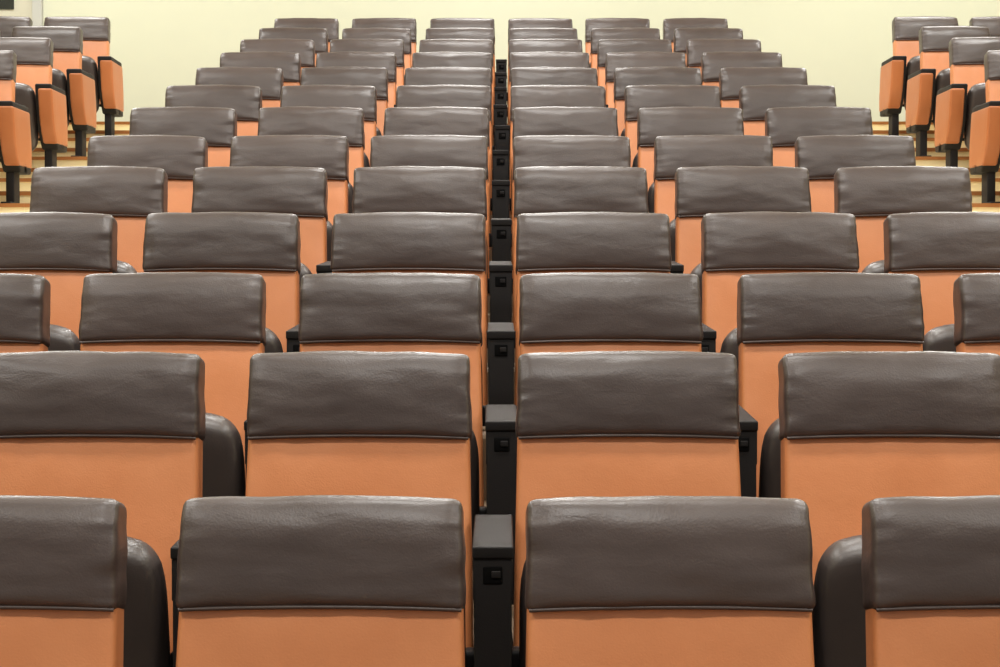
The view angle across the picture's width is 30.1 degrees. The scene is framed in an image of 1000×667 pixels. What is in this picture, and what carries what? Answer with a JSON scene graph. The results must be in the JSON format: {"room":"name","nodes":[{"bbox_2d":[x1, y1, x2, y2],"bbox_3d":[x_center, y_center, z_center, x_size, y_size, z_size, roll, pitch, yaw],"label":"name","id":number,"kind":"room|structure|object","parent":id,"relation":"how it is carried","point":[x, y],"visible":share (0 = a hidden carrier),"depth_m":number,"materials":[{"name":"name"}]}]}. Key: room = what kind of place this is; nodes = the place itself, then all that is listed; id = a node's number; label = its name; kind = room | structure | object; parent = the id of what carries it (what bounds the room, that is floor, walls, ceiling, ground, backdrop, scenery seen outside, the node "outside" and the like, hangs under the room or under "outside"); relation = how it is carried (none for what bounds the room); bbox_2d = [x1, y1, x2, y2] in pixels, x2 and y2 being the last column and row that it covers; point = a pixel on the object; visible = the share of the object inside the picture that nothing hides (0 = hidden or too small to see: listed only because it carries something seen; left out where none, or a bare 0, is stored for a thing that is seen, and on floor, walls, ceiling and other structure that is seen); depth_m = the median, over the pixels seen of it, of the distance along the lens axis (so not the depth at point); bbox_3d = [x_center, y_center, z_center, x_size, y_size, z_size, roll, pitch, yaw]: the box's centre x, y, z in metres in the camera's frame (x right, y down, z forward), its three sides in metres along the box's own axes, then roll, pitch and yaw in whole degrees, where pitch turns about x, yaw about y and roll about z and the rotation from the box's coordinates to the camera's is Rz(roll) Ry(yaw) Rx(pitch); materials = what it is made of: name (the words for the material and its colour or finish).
{"room":"lecture hall","nodes":[
{"label":"lecture hall","id":0,"kind":"room"},
{"bbox_2d":[0,121,999,632],"bbox_3d":[0.004,-0.002,6.501,11.400,2.919,19.000,0,1,0],"label":"floor","id":1,"kind":"structure","parent":0,"point":[879,127],"depth_m":12.50,"materials":[{"name":"tile"}]},
{"bbox_2d":[0,50,31,202],"bbox_3d":[-3.152,-1.232,11.027,0.693,0.952,0.607,0,1,0],"label":"chair","id":2,"kind":"object","parent":1,"relation":"on","point":[15,131],"visible":0.93,"depth_m":10.93,"materials":[{"name":"brown plastic"}]},
{"bbox_2d":[0,16,32,36],"bbox_3d":[-3.779,-1.891,13.727,0.592,0.952,0.574,0,1,0],"label":"chair","id":3,"kind":"object","parent":1,"relation":"on","point":[7,23],"visible":0.14,"depth_m":13.87,"materials":[{"name":"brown leather"}]},
{"bbox_2d":[0,273,50,352],"bbox_3d":[-1.502,0.317,4.766,0.623,0.952,0.607,0,1,0],"label":"chair","id":4,"kind":"object","parent":1,"relation":"on","point":[24,298],"visible":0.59,"depth_m":4.92,"materials":[{"name":"brown leather"}]},
{"bbox_2d":[24,203,29,211],"bbox_3d":[-2.297,-0.205,8.943,0.884,2.618,11.692,0,1,0],"label":"stairs","id":5,"kind":"structure","parent":1,"relation":"on","point":[26,205],"depth_m":10.72,"materials":[{"name":"tile"}]},
{"bbox_2d":[0,37,67,166],"bbox_3d":[-3.145,-1.451,11.925,0.693,0.951,0.607,0,1,0],"label":"chair","id":6,"kind":"object","parent":1,"relation":"on","point":[45,102],"visible":0.8,"depth_m":11.88,"materials":[{"name":"brown plastic"}]},
{"bbox_2d":[12,26,95,156],"bbox_3d":[-3.153,-1.670,12.818,0.693,0.951,0.607,0,1,0],"label":"chair","id":7,"kind":"object","parent":1,"relation":"on","point":[78,85],"visible":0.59,"depth_m":12.82,"materials":[{"name":"brown plastic"}]},
{"bbox_2d":[0,212,117,350],"bbox_3d":[-1.506,0.097,5.662,0.623,0.952,0.607,0,1,0],"label":"chair","id":8,"kind":"object","parent":1,"relation":"on","point":[63,248],"visible":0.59,"depth_m":5.81,"materials":[{"name":"black leather"}]},
{"bbox_2d":[0,495,127,666],"bbox_3d":[-0.918,0.756,2.984,0.592,0.952,0.574,0,1,-1],"label":"chair","id":9,"kind":"object","parent":1,"relation":"on","point":[63,559],"visible":1,"depth_m":3.12,"materials":[{"name":"leather"}]},
{"bbox_2d":[44,17,123,135],"bbox_3d":[-3.145,-1.890,13.719,0.693,0.951,0.607,0,1,-1],"label":"chair","id":10,"kind":"object","parent":1,"relation":"on","point":[97,61],"visible":0.43,"depth_m":13.69,"materials":[{"name":"brown plastic"}]},
{"bbox_2d":[29,166,167,272],"bbox_3d":[-1.506,-0.127,6.546,0.623,0.952,0.607,0,1,1],"label":"chair","id":11,"kind":"object","parent":1,"relation":"on","point":[129,194],"visible":0.3,"depth_m":6.69,"materials":[{"name":"black leather"}]},
{"bbox_2d":[0,351,205,666],"bbox_3d":[-0.928,0.518,3.878,0.592,0.953,0.574,0,1,0],"label":"chair","id":12,"kind":"object","parent":1,"relation":"on","point":[128,428],"visible":0.71,"depth_m":4.00,"materials":[{"name":"brown plastic"}]},
{"bbox_2d":[87,135,207,212],"bbox_3d":[-1.496,-0.336,7.446,0.623,0.952,0.607,0,1,-1],"label":"chair","id":13,"kind":"object","parent":1,"relation":"on","point":[179,156],"visible":0.16,"depth_m":7.59,"materials":[{"name":"black leather"}]},
{"bbox_2d":[79,272,265,496],"bbox_3d":[-0.902,0.317,4.774,0.592,0.953,0.574,0,1,-1],"label":"chair","id":14,"kind":"object","parent":1,"relation":"on","point":[217,317],"visible":0.37,"depth_m":4.90,"materials":[{"name":"brown plastic"}]},
{"bbox_2d":[129,107,236,166],"bbox_3d":[-1.502,-0.561,8.344,0.623,0.952,0.607,0,1,0],"label":"chair","id":15,"kind":"object","parent":1,"relation":"on","point":[217,125],"visible":0.2,"depth_m":8.49,"materials":[{"name":"leather"}]},
{"bbox_2d":[165,85,261,135],"bbox_3d":[-1.501,-0.781,9.234,0.623,0.952,0.607,0,1,0],"label":"chair","id":16,"kind":"object","parent":1,"relation":"on","point":[246,100],"visible":0.09,"depth_m":9.39,"materials":[{"name":"leather"}]},
{"bbox_2d":[142,212,300,352],"bbox_3d":[-0.907,0.097,5.674,0.592,0.952,0.574,0,1,-1],"label":"chair","id":17,"kind":"object","parent":1,"relation":"on","point":[268,245],"visible":0.29,"depth_m":5.80,"materials":[{"name":"brown leather"}]},
{"bbox_2d":[195,67,283,107],"bbox_3d":[-1.501,-1.000,10.139,0.623,0.952,0.607,0,1,1],"label":"chair","id":18,"kind":"object","parent":1,"relation":"on","point":[270,80],"visible":0.14,"depth_m":10.29,"materials":[{"name":"leather"}]},
{"bbox_2d":[191,166,327,308],"bbox_3d":[-0.903,-0.127,6.571,0.592,0.952,0.574,0,1,-1],"label":"chair","id":19,"kind":"object","parent":1,"relation":"on","point":[302,192],"visible":0.24,"depth_m":6.70,"materials":[{"name":"brown leather"}]},
{"bbox_2d":[220,52,300,85],"bbox_3d":[-1.496,-1.220,11.029,0.623,0.952,0.607,0,1,0],"label":"chair","id":20,"kind":"object","parent":1,"relation":"on","point":[290,63],"visible":0.17,"depth_m":11.18,"materials":[{"name":"black leather"}]},
{"bbox_2d":[240,39,314,68],"bbox_3d":[-1.497,-1.439,11.920,0.623,0.952,0.607,0,1,0],"label":"chair","id":21,"kind":"object","parent":1,"relation":"on","point":[305,48],"visible":0.13,"depth_m":12.07,"materials":[{"name":"leather"}]},
{"bbox_2d":[229,135,348,260],"bbox_3d":[-0.903,-0.336,7.466,0.592,0.953,0.574,0,1,1],"label":"chair","id":22,"kind":"object","parent":1,"relation":"on","point":[329,153],"visible":0.24,"depth_m":7.60,"materials":[{"name":"black leather"}]},
{"bbox_2d":[259,28,327,66],"bbox_3d":[-1.495,-1.659,12.820,0.623,0.952,0.607,0,1,0],"label":"chair","id":23,"kind":"object","parent":1,"relation":"on","point":[319,36],"visible":0.11,"depth_m":12.98,"materials":[{"name":"leather"}]},
{"bbox_2d":[274,18,338,51],"bbox_3d":[-1.499,-1.878,13.714,0.623,0.952,0.607,0,1,0],"label":"chair","id":24,"kind":"object","parent":1,"relation":"on","point":[331,24],"visible":0.11,"depth_m":13.87,"materials":[{"name":"brown leather"}]},
{"bbox_2d":[257,106,364,212],"bbox_3d":[-0.901,-0.562,8.359,0.592,0.953,0.574,0,1,0],"label":"chair","id":25,"kind":"object","parent":1,"relation":"on","point":[348,122],"visible":0.18,"depth_m":8.49,"materials":[{"name":"brown leather"}]},
{"bbox_2d":[176,495,465,666],"bbox_3d":[-0.338,0.756,2.986,0.592,0.952,0.574,0,1,0],"label":"chair","id":26,"kind":"object","parent":1,"relation":"on","point":[302,580],"visible":1,"depth_m":3.12,"materials":[{"name":"brown leather"}]},
{"bbox_2d":[170,351,473,666],"bbox_3d":[-0.341,0.518,3.875,0.592,0.953,0.574,0,1,0],"label":"chair","id":27,"kind":"object","parent":1,"relation":"on","point":[369,423],"visible":0.45,"depth_m":4.00,"materials":[{"name":"brown leather"}]},
{"bbox_2d":[280,85,376,166],"bbox_3d":[-0.903,-0.781,9.252,0.592,0.952,0.574,0,1,0],"label":"chair","id":28,"kind":"object","parent":1,"relation":"on","point":[353,96],"visible":0.19,"depth_m":9.39,"materials":[{"name":"brown leather"}]},
{"bbox_2d":[301,67,387,135],"bbox_3d":[-0.898,-1.001,10.146,0.592,0.953,0.574,0,1,0],"label":"chair","id":29,"kind":"object","parent":1,"relation":"on","point":[377,77],"visible":0.15,"depth_m":10.28,"materials":[{"name":"brown leather"}]},
{"bbox_2d":[316,52,396,107],"bbox_3d":[-0.905,-1.220,11.045,0.592,0.952,0.574,0,1,1],"label":"chair","id":30,"kind":"object","parent":1,"relation":"on","point":[387,60],"visible":0.13,"depth_m":11.18,"materials":[{"name":"leather"}]},
{"bbox_2d":[244,272,486,570],"bbox_3d":[-0.325,0.317,4.781,0.592,0.952,0.574,0,1,0],"label":"chair","id":31,"kind":"object","parent":1,"relation":"on","point":[383,311],"visible":0.34,"depth_m":4.91,"materials":[{"name":"grey leather"}]},
{"bbox_2d":[330,39,404,91],"bbox_3d":[-0.903,-1.440,11.940,0.592,0.952,0.574,0,1,0],"label":"chair","id":32,"kind":"object","parent":1,"relation":"on","point":[396,46],"visible":0.14,"depth_m":12.08,"materials":[{"name":"leather"}]},
{"bbox_2d":[342,28,411,79],"bbox_3d":[-0.896,-1.659,12.841,0.592,0.952,0.574,0,1,-1],"label":"chair","id":33,"kind":"object","parent":1,"relation":"on","point":[404,34],"visible":0.12,"depth_m":12.98,"materials":[{"name":"leather"}]},
{"bbox_2d":[352,18,416,67],"bbox_3d":[-0.903,-1.879,13.729,0.592,0.953,0.574,0,1,1],"label":"chair","id":34,"kind":"object","parent":1,"relation":"on","point":[408,23],"visible":0.11,"depth_m":13.87,"materials":[{"name":"leather"}]},
{"bbox_2d":[286,212,487,426],"bbox_3d":[-0.323,0.097,5.678,0.592,0.952,0.574,0,1,1],"label":"chair","id":35,"kind":"object","parent":1,"relation":"on","point":[375,242],"visible":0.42,"depth_m":5.81,"materials":[{"name":"black leather"}]},
{"bbox_2d":[316,166,487,347],"bbox_3d":[-0.326,-0.128,6.573,0.592,0.953,0.574,0,1,0],"label":"chair","id":36,"kind":"object","parent":1,"relation":"on","point":[443,189],"visible":0.32,"depth_m":6.71,"materials":[{"name":"brown leather"}]},
{"bbox_2d":[370,135,489,295],"bbox_3d":[-0.324,-0.336,7.459,0.592,0.952,0.574,0,1,0],"label":"chair","id":37,"kind":"object","parent":1,"relation":"on","point":[386,150],"visible":0.2,"depth_m":7.59,"materials":[{"name":"black leather"}]},
{"bbox_2d":[383,107,491,249],"bbox_3d":[-0.327,-0.562,8.361,0.592,0.952,0.574,0,1,1],"label":"chair","id":38,"kind":"object","parent":1,"relation":"on","point":[467,121],"visible":0.21,"depth_m":8.50,"materials":[{"name":"brown leather"}]},
{"bbox_2d":[395,85,491,214],"bbox_3d":[-0.320,-0.781,9.248,0.592,0.952,0.574,0,1,0],"label":"chair","id":39,"kind":"object","parent":1,"relation":"on","point":[478,96],"visible":0.22,"depth_m":9.38,"materials":[{"name":"black leather"}]},
{"bbox_2d":[394,52,493,156],"bbox_3d":[-0.321,-1.221,11.050,0.592,0.953,0.574,0,1,-1],"label":"chair","id":40,"kind":"object","parent":1,"relation":"on","point":[419,59],"visible":0.08,"depth_m":11.19,"materials":[{"name":"leather"}]},
{"bbox_2d":[404,67,492,179],"bbox_3d":[-0.323,-1.001,10.154,0.592,0.952,0.574,0,1,0],"label":"chair","id":41,"kind":"object","parent":1,"relation":"on","point":[423,75],"visible":0.13,"depth_m":10.30,"materials":[{"name":"black leather"}]},
{"bbox_2d":[419,39,493,139],"bbox_3d":[-0.320,-1.440,11.941,0.592,0.952,0.574,0,1,0],"label":"chair","id":42,"kind":"object","parent":1,"relation":"on","point":[429,45],"visible":0.16,"depth_m":12.08,"materials":[{"name":"leather"}]},
{"bbox_2d":[425,27,494,104],"bbox_3d":[-0.316,-1.659,12.831,0.592,0.953,0.574,0,1,0],"label":"chair","id":43,"kind":"object","parent":1,"relation":"on","point":[461,32],"visible":0.09,"depth_m":12.97,"materials":[{"name":"grey leather"}]},
{"bbox_2d":[430,18,494,69],"bbox_3d":[-0.314,-1.879,13.729,0.592,0.952,0.574,0,1,0],"label":"chair","id":44,"kind":"object","parent":1,"relation":"on","point":[436,22],"visible":0.09,"depth_m":13.88,"materials":[{"name":"grey leather"}]},
{"bbox_2d":[496,18,572,104],"bbox_3d":[0.267,-1.879,13.737,0.592,0.952,0.574,0,1,0],"label":"chair","id":45,"kind":"object","parent":1,"relation":"on","point":[501,64],"visible":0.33,"depth_m":13.88,"materials":[{"name":"black leather"}]},
{"bbox_2d":[495,28,577,119],"bbox_3d":[0.265,-1.659,12.835,0.592,0.952,0.574,0,1,1],"label":"chair","id":46,"kind":"object","parent":1,"relation":"on","point":[514,33],"visible":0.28,"depth_m":12.97,"materials":[{"name":"black leather"}]},
{"bbox_2d":[494,39,582,124],"bbox_3d":[0.261,-1.440,11.939,0.592,0.952,0.574,0,1,0],"label":"chair","id":47,"kind":"object","parent":1,"relation":"on","point":[515,45],"visible":0.27,"depth_m":12.08,"materials":[{"name":"black leather"}]},
{"bbox_2d":[493,52,589,160],"bbox_3d":[0.261,-1.220,11.043,0.592,0.952,0.574,0,1,1],"label":"chair","id":48,"kind":"object","parent":1,"relation":"on","point":[517,59],"visible":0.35,"depth_m":11.18,"materials":[{"name":"leather"}]},
{"bbox_2d":[495,67,597,179],"bbox_3d":[0.266,-1.001,10.153,0.592,0.953,0.574,0,1,0],"label":"chair","id":49,"kind":"object","parent":1,"relation":"on","point":[520,76],"visible":0.23,"depth_m":10.29,"materials":[{"name":"black leather"}]},
{"bbox_2d":[492,85,605,214],"bbox_3d":[0.258,-0.781,9.257,0.592,0.953,0.574,0,1,0],"label":"chair","id":50,"kind":"object","parent":1,"relation":"on","point":[524,95],"visible":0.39,"depth_m":9.39,"materials":[{"name":"brown leather"}]},
{"bbox_2d":[492,106,618,249],"bbox_3d":[0.262,-0.562,8.360,0.592,0.953,0.574,0,1,1],"label":"chair","id":51,"kind":"object","parent":1,"relation":"on","point":[552,120],"visible":0.31,"depth_m":8.49,"materials":[{"name":"black leather"}]},
{"bbox_2d":[491,135,630,295],"bbox_3d":[0.260,-0.336,7.465,0.592,0.952,0.574,0,1,0],"label":"chair","id":52,"kind":"object","parent":1,"relation":"on","point":[531,150],"visible":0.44,"depth_m":7.60,"materials":[{"name":"black leather"}]},
{"bbox_2d":[489,166,648,348],"bbox_3d":[0.258,-0.127,6.562,0.592,0.952,0.574,0,1,0],"label":"chair","id":53,"kind":"object","parent":1,"relation":"on","point":[537,189],"visible":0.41,"depth_m":6.69,"materials":[{"name":"leather"}]},
{"bbox_2d":[487,212,671,407],"bbox_3d":[0.258,0.097,5.667,0.592,0.952,0.574,0,1,0],"label":"chair","id":54,"kind":"object","parent":1,"relation":"on","point":[555,242],"visible":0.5,"depth_m":5.79,"materials":[{"name":"brown leather"}]},
{"bbox_2d":[485,272,702,645],"bbox_3d":[0.259,0.317,4.774,0.592,0.952,0.574,0,1,0],"label":"chair","id":55,"kind":"object","parent":1,"relation":"on","point":[564,311],"visible":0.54,"depth_m":4.90,"materials":[{"name":"brown leather"}]},
{"bbox_2d":[472,351,740,666],"bbox_3d":[0.242,0.518,3.884,0.592,0.953,0.574,0,1,0],"label":"chair","id":56,"kind":"object","parent":1,"relation":"on","point":[589,423],"visible":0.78,"depth_m":4.01,"materials":[{"name":"brown leather"}]},
{"bbox_2d":[585,18,649,67],"bbox_3d":[0.841,-1.879,13.729,0.592,0.953,0.574,0,1,1],"label":"chair","id":57,"kind":"object","parent":1,"relation":"on","point":[590,23],"visible":0.16,"depth_m":13.87,"materials":[{"name":"brown leather"}]},
{"bbox_2d":[590,28,659,81],"bbox_3d":[0.843,-1.659,12.836,0.592,0.953,0.574,0,1,0],"label":"chair","id":58,"kind":"object","parent":1,"relation":"on","point":[597,34],"visible":0.2,"depth_m":12.98,"materials":[{"name":"brown leather"}]},
{"bbox_2d":[597,39,671,102],"bbox_3d":[0.842,-1.440,11.943,0.592,0.952,0.574,0,1,0],"label":"chair","id":59,"kind":"object","parent":1,"relation":"on","point":[605,46],"visible":0.19,"depth_m":12.08,"materials":[{"name":"brown leather"}]},
{"bbox_2d":[605,52,685,107],"bbox_3d":[0.844,-1.220,11.046,0.592,0.952,0.574,0,1,0],"label":"chair","id":60,"kind":"object","parent":1,"relation":"on","point":[614,60],"visible":0.17,"depth_m":11.18,"materials":[{"name":"grey leather"}]},
{"bbox_2d":[613,67,701,135],"bbox_3d":[0.841,-1.001,10.150,0.592,0.952,0.574,0,1,0],"label":"chair","id":61,"kind":"object","parent":1,"relation":"on","point":[623,76],"visible":0.16,"depth_m":10.29,"materials":[{"name":"black leather"}]},
{"bbox_2d":[525,496,815,666],"bbox_3d":[0.252,0.756,2.982,0.592,0.952,0.574,0,1,-1],"label":"chair","id":62,"kind":"object","parent":1,"relation":"on","point":[630,581],"visible":1,"depth_m":3.11,"materials":[{"name":"brown plastic"}]},
{"bbox_2d":[624,85,720,166],"bbox_3d":[0.841,-0.781,9.250,0.592,0.953,0.574,0,1,0],"label":"chair","id":63,"kind":"object","parent":1,"relation":"on","point":[637,97],"visible":0.2,"depth_m":9.39,"materials":[{"name":"leather"}]},
{"bbox_2d":[637,107,743,212],"bbox_3d":[0.841,-0.561,8.362,0.592,0.952,0.574,0,1,-1],"label":"chair","id":64,"kind":"object","parent":1,"relation":"on","point":[654,122],"visible":0.22,"depth_m":8.50,"materials":[{"name":"brown leather"}]},
{"bbox_2d":[663,18,727,51],"bbox_3d":[1.478,-1.879,13.712,0.693,0.952,0.607,0,1,-1],"label":"chair","id":65,"kind":"object","parent":1,"relation":"on","point":[669,25],"visible":0.07,"depth_m":13.87,"materials":[{"name":"black leather"}]},
{"bbox_2d":[673,28,742,58],"bbox_3d":[1.473,-1.658,12.821,0.693,0.951,0.607,0,1,0],"label":"chair","id":66,"kind":"object","parent":1,"relation":"on","point":[681,36],"visible":0.1,"depth_m":12.98,"materials":[{"name":"grey leather"}]},
{"bbox_2d":[653,135,772,260],"bbox_3d":[0.839,-0.336,7.462,0.592,0.953,0.574,0,1,0],"label":"chair","id":67,"kind":"object","parent":1,"relation":"on","point":[671,153],"visible":0.2,"depth_m":7.59,"materials":[{"name":"brown leather"}]},
{"bbox_2d":[686,39,760,69],"bbox_3d":[1.474,-1.438,11.919,0.693,0.951,0.607,0,1,0],"label":"chair","id":68,"kind":"object","parent":1,"relation":"on","point":[695,48],"visible":0.15,"depth_m":12.07,"materials":[{"name":"leather"}]},
{"bbox_2d":[670,166,811,309],"bbox_3d":[0.841,-0.128,6.563,0.592,0.953,0.574,0,1,1],"label":"chair","id":69,"kind":"object","parent":1,"relation":"on","point":[699,191],"visible":0.27,"depth_m":6.69,"materials":[{"name":"black leather"}]},
{"bbox_2d":[701,52,782,86],"bbox_3d":[1.473,-1.219,11.025,0.693,0.951,0.607,0,1,0],"label":"chair","id":70,"kind":"object","parent":1,"relation":"on","point":[712,63],"visible":0.15,"depth_m":11.18,"materials":[{"name":"leather"}]},
{"bbox_2d":[719,67,807,107],"bbox_3d":[1.476,-1.000,10.138,0.693,0.951,0.607,0,1,1],"label":"chair","id":71,"kind":"object","parent":1,"relation":"on","point":[731,79],"visible":0.12,"depth_m":10.29,"materials":[{"name":"black leather"}]},
{"bbox_2d":[701,211,858,380],"bbox_3d":[0.843,0.097,5.666,0.592,0.953,0.574,0,1,0],"label":"chair","id":72,"kind":"object","parent":1,"relation":"on","point":[734,245],"visible":0.31,"depth_m":5.79,"materials":[{"name":"leather"}]},
{"bbox_2d":[739,85,836,135],"bbox_3d":[1.475,-0.781,9.233,0.693,0.952,0.607,0,1,0],"label":"chair","id":73,"kind":"object","parent":1,"relation":"on","point":[754,100],"visible":0.11,"depth_m":9.38,"materials":[{"name":"leather"}]},
{"bbox_2d":[765,106,872,166],"bbox_3d":[1.476,-0.561,8.345,0.693,0.952,0.607,0,1,1],"label":"chair","id":74,"kind":"object","parent":1,"relation":"on","point":[784,125],"visible":0.12,"depth_m":8.50,"materials":[{"name":"black leather"}]},
{"bbox_2d":[737,272,924,497],"bbox_3d":[0.842,0.317,4.772,0.592,0.952,0.574,0,1,0],"label":"chair","id":75,"kind":"object","parent":1,"relation":"on","point":[779,315],"visible":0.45,"depth_m":4.90,"materials":[{"name":"brown plastic"}]},
{"bbox_2d":[795,135,915,212],"bbox_3d":[1.473,-0.336,7.444,0.693,0.952,0.607,0,1,0],"label":"chair","id":76,"kind":"object","parent":1,"relation":"on","point":[822,155],"visible":0.13,"depth_m":7.59,"materials":[{"name":"brown leather"}]},
{"bbox_2d":[778,351,999,666],"bbox_3d":[0.820,0.518,3.877,0.592,0.952,0.574,0,1,0],"label":"chair","id":77,"kind":"object","parent":1,"relation":"on","point":[857,428],"visible":0.53,"depth_m":4.00,"materials":[{"name":"brown plastic"}]},
{"bbox_2d":[834,166,971,272],"bbox_3d":[1.472,-0.127,6.548,0.693,0.952,0.607,0,1,1],"label":"chair","id":78,"kind":"object","parent":1,"relation":"on","point":[871,194],"visible":0.17,"depth_m":6.70,"materials":[{"name":"brown leather"}]},
{"bbox_2d":[879,16,958,135],"bbox_3d":[3.131,-1.890,13.710,0.623,0.952,0.607,0,1,-1],"label":"chair","id":79,"kind":"object","parent":1,"relation":"on","point":[895,71],"visible":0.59,"depth_m":13.69,"materials":[{"name":"brown leather"}]},
{"bbox_2d":[861,495,999,666],"bbox_3d":[0.834,0.756,2.988,0.592,0.952,0.574,0,1,0],"label":"chair","id":80,"kind":"object","parent":1,"relation":"on","point":[930,565],"visible":1,"depth_m":3.12,"materials":[{"name":"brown leather"}]},
{"bbox_2d":[883,212,999,351],"bbox_3d":[1.472,0.097,5.652,0.693,0.952,0.607,0,1,0],"label":"chair","id":81,"kind":"object","parent":1,"relation":"on","point":[938,248],"visible":0.32,"depth_m":5.80,"materials":[{"name":"brown leather"}]},
{"bbox_2d":[906,26,989,155],"bbox_3d":[3.131,-1.671,12.813,0.623,0.952,0.607,0,1,-1],"label":"chair","id":82,"kind":"object","parent":1,"relation":"on","point":[923,85],"visible":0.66,"depth_m":12.81,"materials":[{"name":"brown leather"}]},
{"bbox_2d":[935,37,999,166],"bbox_3d":[3.125,-1.451,11.923,0.623,0.952,0.607,0,1,0],"label":"chair","id":83,"kind":"object","parent":1,"relation":"on","point":[955,102],"visible":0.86,"depth_m":11.87,"materials":[{"name":"brown leather"}]},
{"bbox_2d":[972,203,977,211],"bbox_3d":[2.307,-0.205,8.940,0.884,2.618,11.692,0,1,0],"label":"stairs","id":84,"kind":"structure","parent":1,"relation":"on","point":[974,205],"depth_m":10.72,"materials":[{"name":"wood"}]},
{"bbox_2d":[953,273,999,355],"bbox_3d":[1.476,0.318,4.756,0.693,0.951,0.607,0,1,0],"label":"chair","id":85,"kind":"object","parent":1,"relation":"on","point":[976,296],"visible":0.19,"depth_m":4.91,"materials":[{"name":"brown leather"}]},
{"bbox_2d":[969,50,999,202],"bbox_3d":[3.125,-1.232,11.030,0.623,0.952,0.607,0,1,0],"label":"chair","id":86,"kind":"object","parent":1,"relation":"on","point":[984,150],"visible":0.91,"depth_m":10.93,"materials":[{"name":"brown plastic"}]},
{"bbox_2d":[969,16,999,36],"bbox_3d":[3.727,-1.891,13.734,0.592,0.952,0.574,0,1,0],"label":"chair","id":87,"kind":"object","parent":1,"relation":"on","point":[993,22],"visible":0.06,"depth_m":13.88,"materials":[{"name":"leather"}]},
{"bbox_2d":[43,0,999,121],"bbox_3d":[0.009,-1.896,16.063,11.800,6.300,0.200,0,1,0],"label":"wall","id":88,"kind":"structure","parent":0,"point":[843,45],"depth_m":15.95,"materials":[{"name":"beige paint"}]},
{"bbox_2d":[0,0,42,25],"bbox_3d":[-4.381,-2.750,15.917,0.940,2.200,0.059,0,1,0],"label":"door","id":89,"kind":"structure","parent":88,"relation":"in","point":[33,9],"depth_m":15.91,"materials":[{"name":"grey paint"}]}
]}

